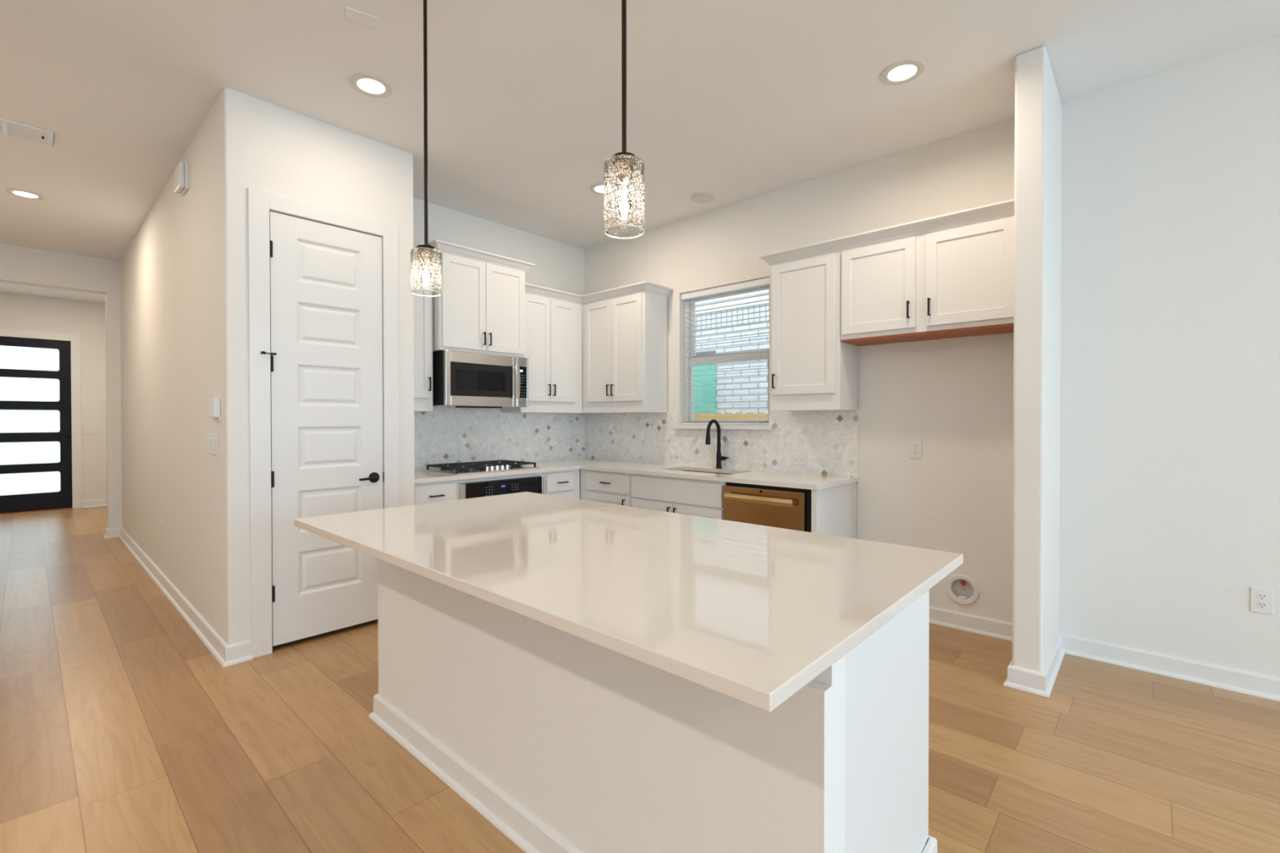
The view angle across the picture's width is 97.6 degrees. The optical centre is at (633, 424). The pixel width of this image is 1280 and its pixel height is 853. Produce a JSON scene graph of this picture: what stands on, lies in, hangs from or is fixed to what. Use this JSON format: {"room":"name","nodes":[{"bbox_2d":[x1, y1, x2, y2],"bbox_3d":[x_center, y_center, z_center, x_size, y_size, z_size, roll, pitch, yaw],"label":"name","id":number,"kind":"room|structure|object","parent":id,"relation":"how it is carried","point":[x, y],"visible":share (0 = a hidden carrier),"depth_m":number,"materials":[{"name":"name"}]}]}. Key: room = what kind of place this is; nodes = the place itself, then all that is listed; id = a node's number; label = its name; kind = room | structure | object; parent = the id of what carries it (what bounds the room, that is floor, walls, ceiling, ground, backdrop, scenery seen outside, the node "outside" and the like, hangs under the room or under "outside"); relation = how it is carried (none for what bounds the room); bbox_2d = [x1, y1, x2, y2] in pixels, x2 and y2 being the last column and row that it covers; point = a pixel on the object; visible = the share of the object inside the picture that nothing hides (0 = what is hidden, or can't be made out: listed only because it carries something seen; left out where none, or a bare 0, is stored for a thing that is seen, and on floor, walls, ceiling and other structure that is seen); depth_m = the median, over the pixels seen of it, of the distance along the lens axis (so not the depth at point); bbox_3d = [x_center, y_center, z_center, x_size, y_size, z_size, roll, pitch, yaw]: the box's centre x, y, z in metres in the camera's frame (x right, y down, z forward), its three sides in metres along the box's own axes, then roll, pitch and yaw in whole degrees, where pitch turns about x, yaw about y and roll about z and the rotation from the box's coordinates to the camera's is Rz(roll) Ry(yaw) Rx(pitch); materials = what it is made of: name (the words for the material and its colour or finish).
{"room":"kitchen","nodes":[
{"label":"kitchen","id":0,"kind":"room"},
{"bbox_2d":[0,292,106,502],"bbox_3d":[-8.338,-0.291,8.146,0.150,3.048,3.100,0,1,43],"label":"wall","id":1,"kind":"structure","parent":0,"point":[17,311],"depth_m":8.29,"materials":[{"name":"white paint"}]},
{"bbox_2d":[0,336,72,515],"bbox_3d":[-8.561,0.014,7.853,0.121,2.443,0.962,0,1,43],"label":"door","id":2,"kind":"structure","parent":1,"relation":"in","point":[36,416],"depth_m":7.93,"materials":[{"name":"black paint"}]},
{"bbox_2d":[0,328,82,508],"bbox_3d":[-8.526,-0.043,7.819,0.018,2.558,1.160,0,1,43],"label":"door frame","id":3,"kind":"structure","parent":1,"relation":"attached to","point":[75,339],"depth_m":8.19,"materials":[{"name":"white paint"}]},
{"bbox_2d":[82,499,106,507],"bbox_3d":[-7.741,1.179,8.673,0.030,0.098,1.138,0,1,43],"label":"baseboard","id":4,"kind":"structure","parent":1,"relation":"attached to","point":[98,503],"depth_m":8.35,"materials":[{"name":"white paint"}]},
{"bbox_2d":[0,243,122,528],"bbox_3d":[-6.287,-0.272,5.670,0.150,3.048,1.632,0,1,43],"label":"wall","id":5,"kind":"structure","parent":0,"point":[23,265],"depth_m":6.12,"materials":[{"name":"white paint"}]},
{"bbox_2d":[120,96,222,639],"bbox_3d":[-3.978,-0.266,4.718,4.838,3.048,0.115,0,1,43],"label":"wall","id":6,"kind":"structure","parent":0,"point":[171,322],"depth_m":3.88,"materials":[{"name":"white paint"}]},
{"bbox_2d":[160,520,162,535],"bbox_3d":[-3.708,0.811,4.395,0.072,0.116,0.008,0,1,43],"label":"wall outlet","id":7,"kind":"object","parent":6,"relation":"attached to","point":[161,521],"visible":1,"depth_m":4.38,"materials":[{"name":"white plastic"}]},
{"bbox_2d":[103,527,253,667],"bbox_3d":[-3.976,1.210,4.624,4.987,0.098,0.141,0,1,41],"label":"baseboard","id":8,"kind":"structure","parent":6,"relation":"attached to","point":[226,655],"depth_m":3.57,"materials":[{"name":"white paint"}]},
{"bbox_2d":[174,161,189,196],"bbox_3d":[-2.929,-1.591,3.627,0.190,0.170,0.050,0,1,43],"label":"door chime","id":9,"kind":"object","parent":6,"relation":"attached to","point":[181,171],"visible":1,"depth_m":3.58,"materials":[{"name":"white plastic"}]},
{"bbox_2d":[208,433,217,454],"bbox_3d":[-2.349,0.111,3.136,0.222,0.115,0.012,0,1,43],"label":"light switch","id":10,"kind":"object","parent":6,"relation":"attached to","point":[212,438],"visible":1,"depth_m":3.13,"materials":[{"name":"white plastic"}]},
{"bbox_2d":[208,397,221,420],"bbox_3d":[-2.321,-0.082,3.096,0.199,0.126,0.030,0,1,43],"label":"thermostat","id":11,"kind":"object","parent":6,"relation":"attached to","point":[214,402],"visible":1,"depth_m":3.04,"materials":[{"name":"white plastic"}]},
{"bbox_2d":[218,87,414,645],"bbox_3d":[-1.847,-0.256,3.376,0.115,3.048,1.026,0,1,43],"label":"wall","id":12,"kind":"structure","parent":0,"point":[264,146],"depth_m":3.07,"materials":[{"name":"white paint"}]},
{"bbox_2d":[261,211,384,646],"bbox_3d":[-1.809,0.027,3.310,0.093,2.415,0.682,0,1,43],"label":"door","id":13,"kind":"structure","parent":12,"relation":"in","point":[326,353],"depth_m":3.30,"materials":[{"name":"white paint"}]},
{"bbox_2d":[247,186,399,657],"bbox_3d":[-1.843,-0.007,3.369,0.133,2.549,0.818,0,1,43],"label":"door frame","id":14,"kind":"structure","parent":12,"relation":"attached to","point":[260,202],"depth_m":3.08,"materials":[{"name":"white paint"}]},
{"bbox_2d":[413,197,584,499],"bbox_3d":[-1.592,-0.268,4.691,0.120,3.048,3.071,0,1,43],"label":"wall","id":15,"kind":"structure","parent":0,"point":[560,266],"depth_m":5.11,"materials":[{"name":"white paint"}]},
{"bbox_2d":[413,258,436,411],"bbox_3d":[-1.718,-0.646,4.182,0.360,1.100,0.333,0,1,43],"label":"upper cabinet","id":16,"kind":"object","parent":15,"relation":"attached to","point":[423,305],"visible":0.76,"depth_m":4.15,"materials":[{"name":"white paint"}]},
{"bbox_2d":[413,239,535,357],"bbox_3d":[-1.303,-0.959,4.577,0.432,0.796,0.905,0,1,43],"label":"upper cabinet","id":17,"kind":"object","parent":15,"relation":"attached to","point":[480,308],"visible":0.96,"depth_m":4.41,"materials":[{"name":"white paint"}]},
{"bbox_2d":[432,350,528,408],"bbox_3d":[-1.280,-0.348,4.581,0.468,0.429,0.757,0,1,43],"label":"microwave","id":18,"kind":"object","parent":17,"relation":"attached to","point":[460,379],"visible":1,"depth_m":4.39,"materials":[{"name":"silver metal"}]},
{"bbox_2d":[501,292,582,413],"bbox_3d":[-0.823,-0.625,5.160,0.352,1.038,0.711,0,1,43],"label":"upper cabinet","id":19,"kind":"object","parent":15,"relation":"attached to","point":[553,326],"visible":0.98,"depth_m":5.06,"materials":[{"name":"white paint"}]},
{"bbox_2d":[0,0,1279,303],"bbox_3d":[-2.442,-1.847,2.501,17.000,0.150,8.000,0,1,43],"label":"ceiling","id":20,"kind":"structure","parent":0,"point":[733,101],"depth_m":2.90,"materials":[{"name":"white paint"}]},
{"bbox_2d":[5,188,44,199],"bbox_3d":[-4.716,-1.781,4.343,0.206,0.008,0.206,0,1,43],"label":"recessed light","id":21,"kind":"object","parent":20,"relation":"in","point":[20,193],"visible":1,"depth_m":4.33,"materials":[{"name":"white"}]},
{"bbox_2d":[0,117,53,146],"bbox_3d":[-3.798,-1.769,3.288,0.240,0.016,0.544,0,1,43],"label":"ceiling vent","id":22,"kind":"object","parent":20,"relation":"in","point":[8,127],"visible":1,"depth_m":3.40,"materials":[{"name":"white plastic"}]},
{"bbox_2d":[344,6,378,27],"bbox_3d":[-1.183,-1.770,2.437,0.130,0.006,0.072,0,1,-30],"label":"ceiling plate","id":23,"kind":"object","parent":20,"relation":"attached to","point":[352,14],"visible":1,"depth_m":2.43,"materials":[{"name":"white paint"}]},
{"bbox_2d":[349,73,392,97],"bbox_3d":[-1.377,-1.772,2.938,0.206,0.008,0.206,0,1,43],"label":"recessed light","id":24,"kind":"object","parent":20,"relation":"in","point":[370,85],"visible":1,"depth_m":2.93,"materials":[{"name":"white"}]},
{"bbox_2d":[410,0,441,297],"bbox_3d":[-0.830,-1.147,2.235,0.124,1.248,0.124,0,1,43],"label":"pendant light","id":25,"kind":"object","parent":20,"relation":"hanging from","point":[426,252],"visible":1,"depth_m":2.23,"materials":[{"name":"clear glass"}]},
{"bbox_2d":[418,249,434,268],"bbox_3d":[-0.830,-0.658,2.239,0.058,0.062,0.058,0,1,43],"label":"socket","id":26,"kind":"object","parent":25,"relation":"attached to","point":[426,256],"depth_m":2.22,"materials":[{"name":"beige"}]},
{"bbox_2d":[589,182,617,194],"bbox_3d":[-0.232,-1.785,4.253,0.206,0.008,0.206,0,1,43],"label":"recessed light","id":27,"kind":"object","parent":20,"relation":"in","point":[598,188],"visible":0.83,"depth_m":4.24,"materials":[{"name":"white"}]},
{"bbox_2d":[604,0,644,239],"bbox_3d":[-0.029,-1.166,1.646,0.124,1.201,0.124,0,1,43],"label":"pendant light","id":28,"kind":"object","parent":20,"relation":"hanging from","point":[624,163],"visible":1,"depth_m":1.64,"materials":[{"name":"clear glass"}]},
{"bbox_2d":[613,159,634,187],"bbox_3d":[-0.029,-0.736,1.650,0.060,0.062,0.060,0,1,43],"label":"socket","id":29,"kind":"object","parent":28,"relation":"attached to","point":[624,169],"depth_m":1.63,"materials":[{"name":"beige"}]},
{"bbox_2d":[690,192,714,203],"bbox_3d":[0.543,-1.786,4.428,0.184,0.012,0.184,0,1,43],"label":"ceiling speaker","id":30,"kind":"object","parent":20,"relation":"attached to","point":[703,197],"visible":1,"depth_m":4.41,"materials":[{"name":"white plastic"}]},
{"bbox_2d":[880,58,924,84],"bbox_3d":[1.355,-1.774,2.829,0.206,0.008,0.206,0,1,43],"label":"recessed light","id":31,"kind":"object","parent":20,"relation":"in","point":[904,71],"visible":1,"depth_m":2.82,"materials":[{"name":"white"}]},
{"bbox_2d":[0,506,1279,852],"bbox_3d":[-2.473,1.326,2.492,17.000,0.100,7.900,0,1,43],"label":"floor","id":32,"kind":"structure","parent":0,"point":[122,731],"depth_m":2.20,"materials":[{"name":"brown wood"}]},
{"bbox_2d":[414,480,457,504],"bbox_3d":[-1.598,0.830,4.105,0.656,0.863,0.362,0,1,43],"label":"base cabinet","id":33,"kind":"object","parent":32,"relation":"on","point":[445,491],"visible":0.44,"depth_m":3.90,"materials":[{"name":"white paint"}]},
{"bbox_2d":[457,472,542,499],"bbox_3d":[-1.232,0.826,4.540,0.605,0.863,0.768,0,1,43],"label":"base cabinet","id":34,"kind":"object","parent":32,"relation":"on","point":[508,477],"visible":0.11,"depth_m":4.28,"materials":[{"name":"white paint"}]},
{"bbox_2d":[459,475,544,499],"bbox_3d":[-1.190,0.774,4.500,0.681,0.691,0.750,0,1,43],"label":"wall oven","id":35,"kind":"object","parent":34,"relation":"in","point":[530,484],"visible":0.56,"depth_m":4.29,"materials":[{"name":"black"}]},
{"bbox_2d":[542,469,579,499],"bbox_3d":[-0.815,0.821,4.955,0.656,0.863,0.405,0,1,43],"label":"base cabinet","id":36,"kind":"object","parent":32,"relation":"on","point":[565,483],"visible":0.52,"depth_m":4.75,"materials":[{"name":"white paint"}]},
{"bbox_2d":[414,458,857,489],"bbox_3d":[-0.207,0.382,4.040,2.804,0.030,2.160,0,1,43],"label":"countertop","id":37,"kind":"structure","parent":36,"relation":"on","point":[792,480],"depth_m":4.16,"materials":[{"name":"white stone"}]},
{"bbox_2d":[422,459,540,475],"bbox_3d":[-1.223,0.341,4.529,0.520,0.046,0.760,0,1,43],"label":"gas cooktop","id":38,"kind":"object","parent":37,"relation":"in","point":[456,468],"visible":1,"depth_m":4.41,"materials":[{"name":"metal"}]},
{"bbox_2d":[680,470,732,474],"bbox_3d":[0.562,0.487,4.424,0.676,0.186,0.331,0,1,43],"label":"sink","id":39,"kind":"object","parent":37,"relation":"in","point":[680,470],"visible":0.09,"depth_m":4.61,"materials":[{"name":"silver metal"}]},
{"bbox_2d":[705,419,728,468],"bbox_3d":[0.674,0.161,4.514,0.129,0.402,0.201,0,1,43],"label":"faucet","id":40,"kind":"object","parent":37,"relation":"on","point":[719,458],"visible":1,"depth_m":4.57,"materials":[{"name":"black metal"}]},
{"bbox_2d":[580,469,631,506],"bbox_3d":[-0.059,0.821,4.918,0.606,0.863,0.656,0,1,43],"label":"base cabinet","id":41,"kind":"object","parent":32,"relation":"on","point":[603,486],"visible":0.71,"depth_m":4.67,"materials":[{"name":"white paint"}]},
{"bbox_2d":[368,559,937,852],"bbox_3d":[-0.133,0.842,2.019,2.070,0.872,0.772,0,1,43],"label":"kitchen island","id":42,"kind":"object","parent":32,"relation":"on","point":[563,742],"visible":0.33,"depth_m":1.46,"materials":[{"name":"white paint"}]},
{"bbox_2d":[293,491,963,712],"bbox_3d":[-0.195,0.393,1.937,2.109,0.028,1.135,0,1,43],"label":"island countertop","id":43,"kind":"structure","parent":42,"relation":"on","point":[750,614],"depth_m":1.42,"materials":[{"name":"beige stone"}]},
{"bbox_2d":[631,473,726,519],"bbox_3d":[0.493,0.825,4.411,0.888,0.863,0.656,0,1,43],"label":"base cabinet","id":44,"kind":"object","parent":32,"relation":"on","point":[694,497],"visible":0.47,"depth_m":4.15,"materials":[{"name":"white paint"}]},
{"bbox_2d":[723,482,811,532],"bbox_3d":[1.038,0.830,3.875,0.632,0.861,0.686,0,1,43],"label":"dishwasher","id":45,"kind":"object","parent":32,"relation":"on","point":[785,508],"visible":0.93,"depth_m":3.63,"materials":[{"name":"brown"}]},
{"bbox_2d":[811,481,856,538],"bbox_3d":[1.320,0.830,3.678,0.040,0.863,0.615,0,1,43],"label":"cabinet end panel","id":46,"kind":"object","parent":32,"relation":"on","point":[833,509],"visible":0.22,"depth_m":3.65,"materials":[{"name":"white paint"}]},
{"bbox_2d":[584,36,1279,678],"bbox_3d":[2.898,-0.256,2.755,9.349,3.048,0.160,0,1,43],"label":"wall","id":47,"kind":"structure","parent":0,"point":[1170,452],"depth_m":2.97,"materials":[{"name":"white paint"}]},
{"bbox_2d":[582,290,666,413],"bbox_3d":[-0.112,-0.626,5.160,0.795,1.038,0.352,0,1,43],"label":"upper cabinet","id":48,"kind":"object","parent":47,"relation":"attached to","point":[624,337],"visible":1,"depth_m":4.97,"materials":[{"name":"white paint"}]},
{"bbox_2d":[524,280,673,303],"bbox_3d":[-0.305,-1.175,5.028,1.310,0.062,0.590,0,0,3],"label":"crown molding","id":49,"kind":"structure","parent":48,"relation":"attached to","point":[646,286],"depth_m":4.97,"materials":[{"name":"white paint"}]},
{"bbox_2d":[413,406,858,477],"bbox_3d":[-0.207,0.114,4.038,2.804,0.507,2.161,0,1,43],"label":"backsplash","id":50,"kind":"structure","parent":47,"relation":"attached to","point":[828,439],"depth_m":4.78,"materials":[{"name":"tile"}]},
{"bbox_2d":[791,455,806,465],"bbox_3d":[1.231,0.268,4.168,0.116,0.072,0.008,0,1,43],"label":"wall outlet","id":51,"kind":"object","parent":50,"relation":"attached to","point":[796,460],"visible":1,"depth_m":4.17,"materials":[{"name":"white plastic"}]},
{"bbox_2d":[672,285,773,430],"bbox_3d":[0.759,-0.557,4.684,0.962,1.195,0.195,0,1,43],"label":"window","id":52,"kind":"structure","parent":47,"relation":"in","point":[756,427],"depth_m":4.80,"materials":[{"name":"white plastic"}]},
{"bbox_2d":[681,276,769,424],"bbox_3d":[0.756,-0.575,4.674,0.870,1.150,0.058,0,1,43],"label":"window blind","id":53,"kind":"object","parent":52,"relation":"attached to","point":[760,282],"visible":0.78,"depth_m":4.64,"materials":[{"name":"white plastic"}]},
{"bbox_2d":[769,250,857,411],"bbox_3d":[1.242,-0.616,3.914,0.506,1.038,0.352,0,1,43],"label":"upper cabinet","id":54,"kind":"object","parent":47,"relation":"attached to","point":[811,368],"visible":1,"depth_m":3.79,"materials":[{"name":"white paint"}]},
{"bbox_2d":[758,198,1014,265],"bbox_3d":[1.586,-1.164,3.591,1.566,0.062,0.368,0,1,43],"label":"crown molding","id":55,"kind":"structure","parent":54,"relation":"on","point":[1003,208],"depth_m":3.38,"materials":[{"name":"white paint"}]},
{"bbox_2d":[909,440,921,458],"bbox_3d":[1.825,0.164,3.631,0.072,0.116,0.008,0,1,43],"label":"wall outlet","id":56,"kind":"object","parent":47,"relation":"attached to","point":[915,446],"visible":1,"depth_m":3.63,"materials":[{"name":"white plastic"}]},
{"bbox_2d":[912,444,918,448],"bbox_3d":[1.823,0.144,3.629,0.033,0.033,0.002,0,1,43],"label":"receptacle","id":57,"kind":"object","parent":56,"relation":"attached to","point":[914,446],"depth_m":3.63,"materials":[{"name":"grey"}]},
{"bbox_2d":[912,449,918,455],"bbox_3d":[1.823,0.183,3.630,0.033,0.033,0.002,0,1,43],"label":"receptacle","id":58,"kind":"object","parent":56,"relation":"attached to","point":[915,452],"depth_m":3.63,"materials":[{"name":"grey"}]},
{"bbox_2d":[840,213,1014,346],"bbox_3d":[1.798,-0.834,3.406,0.994,0.595,0.360,0,1,43],"label":"upper cabinet","id":59,"kind":"object","parent":47,"relation":"attached to","point":[955,282],"visible":0.95,"depth_m":3.27,"materials":[{"name":"white paint"}]},
{"bbox_2d":[946,574,978,604],"bbox_3d":[2.043,1.020,3.476,0.180,0.180,0.066,0,1,43],"label":"water supply box","id":60,"kind":"object","parent":47,"relation":"attached to","point":[961,588],"visible":1,"depth_m":3.48,"materials":[{"name":"white plastic"}]},
{"bbox_2d":[928,606,1279,701],"bbox_3d":[3.634,1.230,1.507,6.280,0.098,0.701,0,1,43],"label":"baseboard","id":61,"kind":"structure","parent":47,"relation":"attached to","point":[1026,680],"depth_m":2.83,"materials":[{"name":"white paint"}]},
{"bbox_2d":[1250,586,1273,614],"bbox_3d":[2.934,0.825,2.617,0.072,0.116,0.008,0,1,43],"label":"wall outlet","id":62,"kind":"object","parent":47,"relation":"attached to","point":[1261,599],"visible":1,"depth_m":2.62,"materials":[{"name":"white plastic"}]},
{"bbox_2d":[1257,601,1266,608],"bbox_3d":[2.932,0.844,2.615,0.033,0.033,0.002,0,1,43],"label":"receptacle","id":63,"kind":"object","parent":62,"relation":"attached to","point":[1260,605],"depth_m":2.61,"materials":[{"name":"white plastic"}]},
{"bbox_2d":[1257,593,1267,599],"bbox_3d":[2.932,0.805,2.615,0.033,0.033,0.002,0,1,43],"label":"receptacle","id":64,"kind":"object","parent":62,"relation":"attached to","point":[1260,596],"depth_m":2.61,"materials":[{"name":"white plastic"}]},
{"bbox_2d":[1012,45,1062,672],"bbox_3d":[2.110,-0.256,2.922,0.120,3.048,0.681,0,1,43],"label":"wall","id":65,"kind":"structure","parent":0,"point":[1037,103],"depth_m":2.69,"materials":[{"name":"white paint"}]},
{"label":"outside","id":66,"kind":"structure","parent":0,"visible":0},
{"bbox_3d":[1.595,1.527,7.652,20.000,0.100,4.600,0,1,43],"label":"ground","id":67,"kind":"structure","parent":66,"visible":0},
{"bbox_2d":[693,412,768,419],"bbox_3d":[0.999,0.656,6.683,7.574,1.590,0.058,0,1,43],"label":"wooden fence","id":68,"kind":"object","parent":67,"relation":"on","point":[740,415],"visible":0.06,"depth_m":6.51,"materials":[{"name":"brown wood"}]},
{"bbox_2d":[693,289,768,414],"bbox_3d":[1.883,-0.574,7.211,9.000,4.210,0.230,0,1,43],"label":"neighbor house","id":69,"kind":"structure","parent":67,"relation":"on","point":[718,406],"depth_m":7.59,"materials":[{"name":"brick"}]},
{"bbox_2d":[693,363,715,414],"bbox_3d":[0.708,-0.277,8.173,1.170,1.200,0.050,0,1,43],"label":"shutter","id":70,"kind":"object","parent":69,"relation":"hanging from","point":[708,399],"depth_m":7.87,"materials":[{"name":"teal"}]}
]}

